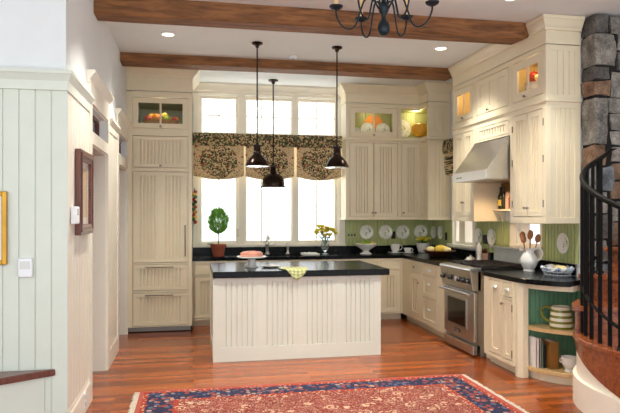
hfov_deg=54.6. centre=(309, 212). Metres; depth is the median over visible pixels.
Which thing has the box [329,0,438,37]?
chandelier
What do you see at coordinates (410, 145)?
upper cabinet
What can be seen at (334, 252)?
countertop
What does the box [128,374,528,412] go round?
oriental rug
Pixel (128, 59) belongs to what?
ceiling beam
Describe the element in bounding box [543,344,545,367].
book
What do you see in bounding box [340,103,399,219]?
upper cabinet
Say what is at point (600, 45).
stone wall
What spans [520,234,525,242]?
bowl
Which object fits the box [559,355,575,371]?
cup
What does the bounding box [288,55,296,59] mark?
smoke detector
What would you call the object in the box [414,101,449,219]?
upper cabinet
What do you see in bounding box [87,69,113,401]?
trim
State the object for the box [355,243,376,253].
footed bowl
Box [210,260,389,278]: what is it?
island countertop
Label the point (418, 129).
pumpkin
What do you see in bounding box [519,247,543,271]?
pitcher
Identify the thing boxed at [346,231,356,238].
wall outlet
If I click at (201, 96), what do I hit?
window
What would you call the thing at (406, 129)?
plate
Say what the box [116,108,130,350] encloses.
trim
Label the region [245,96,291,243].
window
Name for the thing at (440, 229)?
wall plate
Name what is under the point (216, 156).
window valance
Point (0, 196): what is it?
print
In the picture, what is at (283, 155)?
shade
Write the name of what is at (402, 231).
wall plate
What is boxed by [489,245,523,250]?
shelf
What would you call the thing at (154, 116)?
gourd
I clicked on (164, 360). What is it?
floor
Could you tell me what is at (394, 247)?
teacup
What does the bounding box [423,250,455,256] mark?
wooden bowl
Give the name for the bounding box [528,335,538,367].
book
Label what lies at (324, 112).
tree
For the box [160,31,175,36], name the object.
recessed light
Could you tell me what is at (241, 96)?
trim
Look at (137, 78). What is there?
crown molding
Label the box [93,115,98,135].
window
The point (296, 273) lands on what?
plaid towel
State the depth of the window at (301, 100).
9.07 m
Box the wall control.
[18,258,32,276]
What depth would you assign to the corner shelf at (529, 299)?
5.58 m
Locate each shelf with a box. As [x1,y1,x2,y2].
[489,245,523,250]
[493,183,509,220]
[515,282,579,385]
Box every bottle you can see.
[498,187,501,208]
[501,186,504,208]
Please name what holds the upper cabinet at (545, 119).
attached to the wall at (507, 213)
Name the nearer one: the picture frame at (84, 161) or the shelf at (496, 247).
the picture frame at (84, 161)
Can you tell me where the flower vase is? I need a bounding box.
[320,240,329,254]
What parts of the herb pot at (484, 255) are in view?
pot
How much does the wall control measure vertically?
0.125 m
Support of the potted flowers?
on the countertop at (334, 252)
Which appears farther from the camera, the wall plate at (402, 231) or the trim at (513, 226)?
the wall plate at (402, 231)
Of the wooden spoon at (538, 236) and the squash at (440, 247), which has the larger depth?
the squash at (440, 247)
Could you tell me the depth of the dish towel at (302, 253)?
8.53 m
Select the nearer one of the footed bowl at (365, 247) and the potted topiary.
the potted topiary
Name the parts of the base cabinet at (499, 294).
door, drawer, door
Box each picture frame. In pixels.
[0,191,7,264]
[75,148,93,234]
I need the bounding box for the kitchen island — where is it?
[210,260,389,362]
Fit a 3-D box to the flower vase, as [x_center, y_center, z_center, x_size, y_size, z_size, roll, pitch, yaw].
[0.216,0.496,8.662,0.144,0.205,0.144,0,0,-11]
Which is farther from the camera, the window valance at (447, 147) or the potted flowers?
the potted flowers
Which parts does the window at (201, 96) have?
transom sash, sash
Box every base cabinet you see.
[192,261,238,325]
[239,259,310,261]
[311,258,378,265]
[379,258,401,318]
[402,258,450,337]
[484,276,514,372]
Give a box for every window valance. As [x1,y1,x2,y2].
[192,132,341,180]
[442,138,452,175]
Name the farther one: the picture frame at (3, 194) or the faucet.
the faucet
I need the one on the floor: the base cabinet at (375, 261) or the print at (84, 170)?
the base cabinet at (375, 261)
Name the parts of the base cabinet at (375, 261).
drawer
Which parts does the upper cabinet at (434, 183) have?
door, frame, light rail, panel, panel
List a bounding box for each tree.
[202,99,235,240]
[205,99,333,239]
[309,103,333,121]
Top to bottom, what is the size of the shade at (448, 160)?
0.380 m
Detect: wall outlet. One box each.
[84,391,85,409]
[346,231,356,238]
[391,231,395,238]
[483,235,487,243]
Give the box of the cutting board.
[505,191,509,208]
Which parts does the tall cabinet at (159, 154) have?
bar handle, drawer, drawer, door, door, door, bar handle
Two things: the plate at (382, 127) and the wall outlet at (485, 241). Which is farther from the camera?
the plate at (382, 127)
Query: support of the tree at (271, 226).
on the ground
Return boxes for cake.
[240,251,262,256]
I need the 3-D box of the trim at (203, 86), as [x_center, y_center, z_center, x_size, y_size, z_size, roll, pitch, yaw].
[-0.565,-1.809,8.782,2.248,0.118,0.100,0,0,-11]
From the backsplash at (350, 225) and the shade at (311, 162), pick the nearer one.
the shade at (311, 162)
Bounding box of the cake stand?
[237,255,266,267]
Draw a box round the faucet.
[265,233,275,253]
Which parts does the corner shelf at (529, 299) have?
post, shelf, shelf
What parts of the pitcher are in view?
handle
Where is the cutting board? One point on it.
(507, 194)
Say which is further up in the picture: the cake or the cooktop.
the cake
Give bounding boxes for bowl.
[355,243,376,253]
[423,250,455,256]
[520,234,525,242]
[528,230,533,238]
[535,234,540,242]
[540,265,574,275]
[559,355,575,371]
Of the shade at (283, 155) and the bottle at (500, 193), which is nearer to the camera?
the bottle at (500, 193)
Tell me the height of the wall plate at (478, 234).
0.210 m
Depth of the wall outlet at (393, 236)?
9.20 m
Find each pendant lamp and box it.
[245,41,268,166]
[259,79,286,187]
[325,46,348,168]
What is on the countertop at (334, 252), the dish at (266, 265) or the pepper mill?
the pepper mill
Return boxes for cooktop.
[455,263,522,271]
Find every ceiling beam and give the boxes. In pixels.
[94,0,528,44]
[120,52,451,80]
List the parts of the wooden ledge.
panel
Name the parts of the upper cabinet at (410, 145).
light rail, door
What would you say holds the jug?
on the corner shelf at (529, 299)
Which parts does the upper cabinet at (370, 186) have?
door, light rail, door, door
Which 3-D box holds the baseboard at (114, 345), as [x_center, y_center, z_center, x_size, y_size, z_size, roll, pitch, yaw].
[-2.055,1.427,6.257,0.022,0.205,0.670,0,0,-11]
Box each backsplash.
[345,220,430,245]
[432,220,578,263]
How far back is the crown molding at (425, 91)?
8.74 m
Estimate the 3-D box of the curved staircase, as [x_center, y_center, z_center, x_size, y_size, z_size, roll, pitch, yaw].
[2.687,0.544,4.702,1.166,2.256,2.050,0,0,19]
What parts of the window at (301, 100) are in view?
transom sash, sash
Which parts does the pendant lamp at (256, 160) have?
lamp shade, rod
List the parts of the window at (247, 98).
transom sash, sash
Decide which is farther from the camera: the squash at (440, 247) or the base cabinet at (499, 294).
the squash at (440, 247)
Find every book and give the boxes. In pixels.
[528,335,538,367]
[534,336,540,367]
[540,338,558,368]
[541,340,542,367]
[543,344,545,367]
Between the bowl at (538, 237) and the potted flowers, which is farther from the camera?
the potted flowers
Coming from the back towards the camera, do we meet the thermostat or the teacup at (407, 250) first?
the teacup at (407, 250)
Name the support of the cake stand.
on the island countertop
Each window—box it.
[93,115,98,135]
[199,94,237,244]
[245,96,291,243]
[299,98,338,243]
[455,221,471,244]
[520,223,539,245]
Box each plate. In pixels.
[360,225,372,238]
[361,123,372,131]
[365,115,382,131]
[376,123,389,131]
[379,225,391,238]
[396,225,408,238]
[402,119,410,136]
[414,225,426,237]
[431,226,435,238]
[437,226,442,238]
[474,228,481,243]
[487,229,495,244]
[557,233,568,253]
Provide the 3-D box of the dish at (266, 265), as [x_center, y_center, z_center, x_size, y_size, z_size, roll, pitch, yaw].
[-0.439,0.588,6.639,0.210,0.022,0.210,0,0,-11]
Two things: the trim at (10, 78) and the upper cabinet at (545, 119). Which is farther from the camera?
the upper cabinet at (545, 119)
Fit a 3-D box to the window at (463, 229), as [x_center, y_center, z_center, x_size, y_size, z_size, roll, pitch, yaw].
[2.184,-0.270,8.261,0.110,1.400,0.620,0,0,-11]
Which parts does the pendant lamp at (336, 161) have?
lamp shade, rod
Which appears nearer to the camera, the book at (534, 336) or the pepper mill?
the book at (534, 336)
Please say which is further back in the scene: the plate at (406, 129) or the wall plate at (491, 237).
the plate at (406, 129)
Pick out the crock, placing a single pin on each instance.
(533, 84)
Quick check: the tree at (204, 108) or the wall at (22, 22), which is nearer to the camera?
the wall at (22, 22)
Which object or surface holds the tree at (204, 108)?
on the ground
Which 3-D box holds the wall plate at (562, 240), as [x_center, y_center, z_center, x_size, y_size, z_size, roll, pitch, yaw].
[2.524,0.302,5.976,0.018,0.206,0.196,0,0,-11]
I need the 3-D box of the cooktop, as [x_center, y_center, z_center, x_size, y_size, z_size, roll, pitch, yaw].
[2.015,0.609,6.807,0.558,0.030,0.750,0,0,-11]
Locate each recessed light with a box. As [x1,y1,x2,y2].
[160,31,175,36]
[433,46,448,50]
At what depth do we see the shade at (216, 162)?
8.59 m
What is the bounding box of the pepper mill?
[476,243,481,259]
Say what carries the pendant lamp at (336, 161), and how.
hanging from the ceiling
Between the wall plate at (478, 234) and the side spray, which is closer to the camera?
the wall plate at (478, 234)
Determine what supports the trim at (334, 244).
attached to the wall at (133, 90)
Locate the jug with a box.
[540,304,572,329]
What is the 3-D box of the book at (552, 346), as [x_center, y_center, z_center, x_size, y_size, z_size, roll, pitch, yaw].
[2.207,1.295,5.532,0.085,0.245,0.170,0,0,-8]
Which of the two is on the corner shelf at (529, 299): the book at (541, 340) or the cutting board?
the book at (541, 340)
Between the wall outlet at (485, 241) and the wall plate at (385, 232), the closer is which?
the wall outlet at (485, 241)
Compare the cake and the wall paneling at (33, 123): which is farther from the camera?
the cake
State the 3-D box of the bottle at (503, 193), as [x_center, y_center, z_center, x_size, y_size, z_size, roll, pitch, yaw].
[2.272,-0.182,7.030,0.060,0.270,0.058,0,0,-11]
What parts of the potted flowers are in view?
pot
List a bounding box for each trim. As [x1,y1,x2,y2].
[0,67,94,111]
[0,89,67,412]
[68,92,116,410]
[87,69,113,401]
[110,118,120,138]
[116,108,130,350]
[193,91,344,244]
[193,243,345,247]
[194,82,338,96]
[447,176,541,256]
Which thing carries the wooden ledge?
on the floor
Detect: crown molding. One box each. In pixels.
[125,66,199,104]
[335,81,452,105]
[448,14,584,87]
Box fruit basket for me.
[143,119,179,123]
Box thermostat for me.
[71,206,79,223]
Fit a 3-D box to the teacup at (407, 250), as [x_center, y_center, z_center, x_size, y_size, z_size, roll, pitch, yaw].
[1.446,0.552,8.866,0.115,0.075,0.132,0,0,42]
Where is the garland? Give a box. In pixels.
[192,188,196,223]
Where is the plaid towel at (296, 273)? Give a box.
[278,267,307,280]
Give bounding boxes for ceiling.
[106,0,619,86]
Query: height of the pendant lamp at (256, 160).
1.354 m
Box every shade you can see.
[193,145,243,179]
[245,146,293,179]
[296,148,341,180]
[444,152,452,175]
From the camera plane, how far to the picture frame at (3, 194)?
3.88 m
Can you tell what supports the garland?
hanging from the wall at (133, 90)
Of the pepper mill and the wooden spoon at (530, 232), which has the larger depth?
the pepper mill
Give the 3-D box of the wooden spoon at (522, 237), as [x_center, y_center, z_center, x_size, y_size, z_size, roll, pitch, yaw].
[2.204,0.391,6.163,0.093,0.347,0.029,0,0,-11]
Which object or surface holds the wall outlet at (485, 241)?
attached to the wall at (507, 213)
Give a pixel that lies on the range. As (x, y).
(463, 287)
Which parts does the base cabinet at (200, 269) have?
drawer, door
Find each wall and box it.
[0,0,44,68]
[45,0,132,157]
[133,90,431,254]
[432,32,582,276]
[581,14,619,270]
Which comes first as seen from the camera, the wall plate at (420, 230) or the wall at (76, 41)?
the wall at (76, 41)
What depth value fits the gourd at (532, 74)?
6.12 m
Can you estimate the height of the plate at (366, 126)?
0.224 m
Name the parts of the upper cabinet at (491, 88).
slatted panel, door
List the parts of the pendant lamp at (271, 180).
lamp shade, rod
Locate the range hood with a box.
[453,136,509,182]
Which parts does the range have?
handle, oven door, kick plate, control panel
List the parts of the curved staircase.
board, rail, newel post, handrail, newel post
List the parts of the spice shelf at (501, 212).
panel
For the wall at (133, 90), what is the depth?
8.64 m
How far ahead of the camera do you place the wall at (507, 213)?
7.09 m
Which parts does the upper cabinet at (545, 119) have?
door, frame, door, door, panel, panel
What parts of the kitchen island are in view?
panel, beadboard panel, beadboard panel, beadboard panel, beadboard panel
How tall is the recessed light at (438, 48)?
0.011 m
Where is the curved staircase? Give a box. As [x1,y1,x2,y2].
[572,148,619,412]
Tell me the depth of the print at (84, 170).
4.54 m
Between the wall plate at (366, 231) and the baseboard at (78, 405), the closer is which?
the baseboard at (78, 405)
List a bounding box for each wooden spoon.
[520,234,525,249]
[528,230,533,247]
[534,234,540,252]
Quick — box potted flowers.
[415,236,430,252]
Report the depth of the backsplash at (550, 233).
6.32 m
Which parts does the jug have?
handle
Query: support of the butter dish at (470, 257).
on the countertop at (334, 252)
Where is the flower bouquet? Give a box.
[313,224,339,241]
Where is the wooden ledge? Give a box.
[0,369,54,412]
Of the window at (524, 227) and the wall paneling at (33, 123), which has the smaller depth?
the wall paneling at (33, 123)
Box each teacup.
[390,244,402,252]
[404,248,412,252]
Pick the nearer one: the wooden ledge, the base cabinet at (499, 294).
the wooden ledge
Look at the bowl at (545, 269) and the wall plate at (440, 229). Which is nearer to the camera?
the bowl at (545, 269)
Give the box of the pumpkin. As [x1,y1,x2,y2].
[411,122,426,136]
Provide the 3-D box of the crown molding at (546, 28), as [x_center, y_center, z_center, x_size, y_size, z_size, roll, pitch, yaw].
[2.187,-1.732,6.686,0.437,0.255,2.133,0,0,-11]
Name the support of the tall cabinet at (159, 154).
on the floor
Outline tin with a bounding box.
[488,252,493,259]
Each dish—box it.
[261,264,279,267]
[464,255,475,259]
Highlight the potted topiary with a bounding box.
[206,207,229,256]
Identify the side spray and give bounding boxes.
[285,242,289,253]
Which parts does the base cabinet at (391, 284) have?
drawer, door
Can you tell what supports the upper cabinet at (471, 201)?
attached to the wall at (507, 213)
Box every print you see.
[0,196,1,259]
[83,169,86,216]
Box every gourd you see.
[152,113,159,118]
[529,70,537,81]
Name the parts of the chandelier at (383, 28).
arm, arm, arm, arm, arm, arm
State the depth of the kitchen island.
6.32 m
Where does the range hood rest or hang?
attached to the wall at (507, 213)
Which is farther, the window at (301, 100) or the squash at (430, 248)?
the window at (301, 100)
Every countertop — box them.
[192,245,474,265]
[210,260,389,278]
[483,260,579,286]
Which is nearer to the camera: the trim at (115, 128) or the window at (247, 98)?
the trim at (115, 128)
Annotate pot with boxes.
[210,244,225,256]
[481,248,487,259]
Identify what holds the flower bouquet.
in the flower vase
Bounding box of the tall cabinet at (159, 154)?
[126,91,191,332]
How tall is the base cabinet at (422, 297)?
0.882 m
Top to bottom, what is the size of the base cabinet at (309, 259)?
0.882 m
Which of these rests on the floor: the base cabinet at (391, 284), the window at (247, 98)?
the base cabinet at (391, 284)
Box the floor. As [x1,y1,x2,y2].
[86,313,582,412]
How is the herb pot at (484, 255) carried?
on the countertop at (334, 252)
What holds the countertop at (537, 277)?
on the base cabinet at (499, 294)
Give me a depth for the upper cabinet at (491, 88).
6.71 m
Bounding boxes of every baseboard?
[68,378,90,412]
[110,335,117,365]
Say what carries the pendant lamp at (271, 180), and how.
hanging from the ceiling
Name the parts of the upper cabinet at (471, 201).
door, door, frame, door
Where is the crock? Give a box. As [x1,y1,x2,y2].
[525,81,537,90]
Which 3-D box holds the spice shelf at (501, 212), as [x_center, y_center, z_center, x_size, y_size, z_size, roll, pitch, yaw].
[2.328,-0.128,6.783,0.126,0.455,0.825,0,0,-11]
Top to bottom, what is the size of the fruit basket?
0.116 m
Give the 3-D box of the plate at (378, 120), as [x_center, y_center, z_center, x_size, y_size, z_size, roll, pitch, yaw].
[0.964,-1.327,9.060,0.300,0.300,0.030,0,0,-11]
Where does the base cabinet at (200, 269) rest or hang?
on the floor
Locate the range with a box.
[439,245,523,356]
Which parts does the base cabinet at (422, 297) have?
drawer, door, drawer, drawer, drawer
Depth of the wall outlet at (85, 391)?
4.54 m
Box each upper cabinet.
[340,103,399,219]
[400,105,419,219]
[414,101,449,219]
[452,79,501,220]
[472,61,509,143]
[508,44,581,223]
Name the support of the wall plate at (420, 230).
attached to the wall at (133, 90)
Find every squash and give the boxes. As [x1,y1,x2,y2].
[426,246,434,250]
[434,244,444,250]
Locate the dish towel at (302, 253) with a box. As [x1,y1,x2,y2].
[301,252,319,254]
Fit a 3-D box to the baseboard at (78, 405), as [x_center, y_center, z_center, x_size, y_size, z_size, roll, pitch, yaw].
[-1.694,1.427,4.409,0.022,0.205,0.866,0,0,-11]
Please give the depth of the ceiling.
6.56 m
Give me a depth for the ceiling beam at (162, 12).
5.47 m
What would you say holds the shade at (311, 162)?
attached to the window at (301, 100)

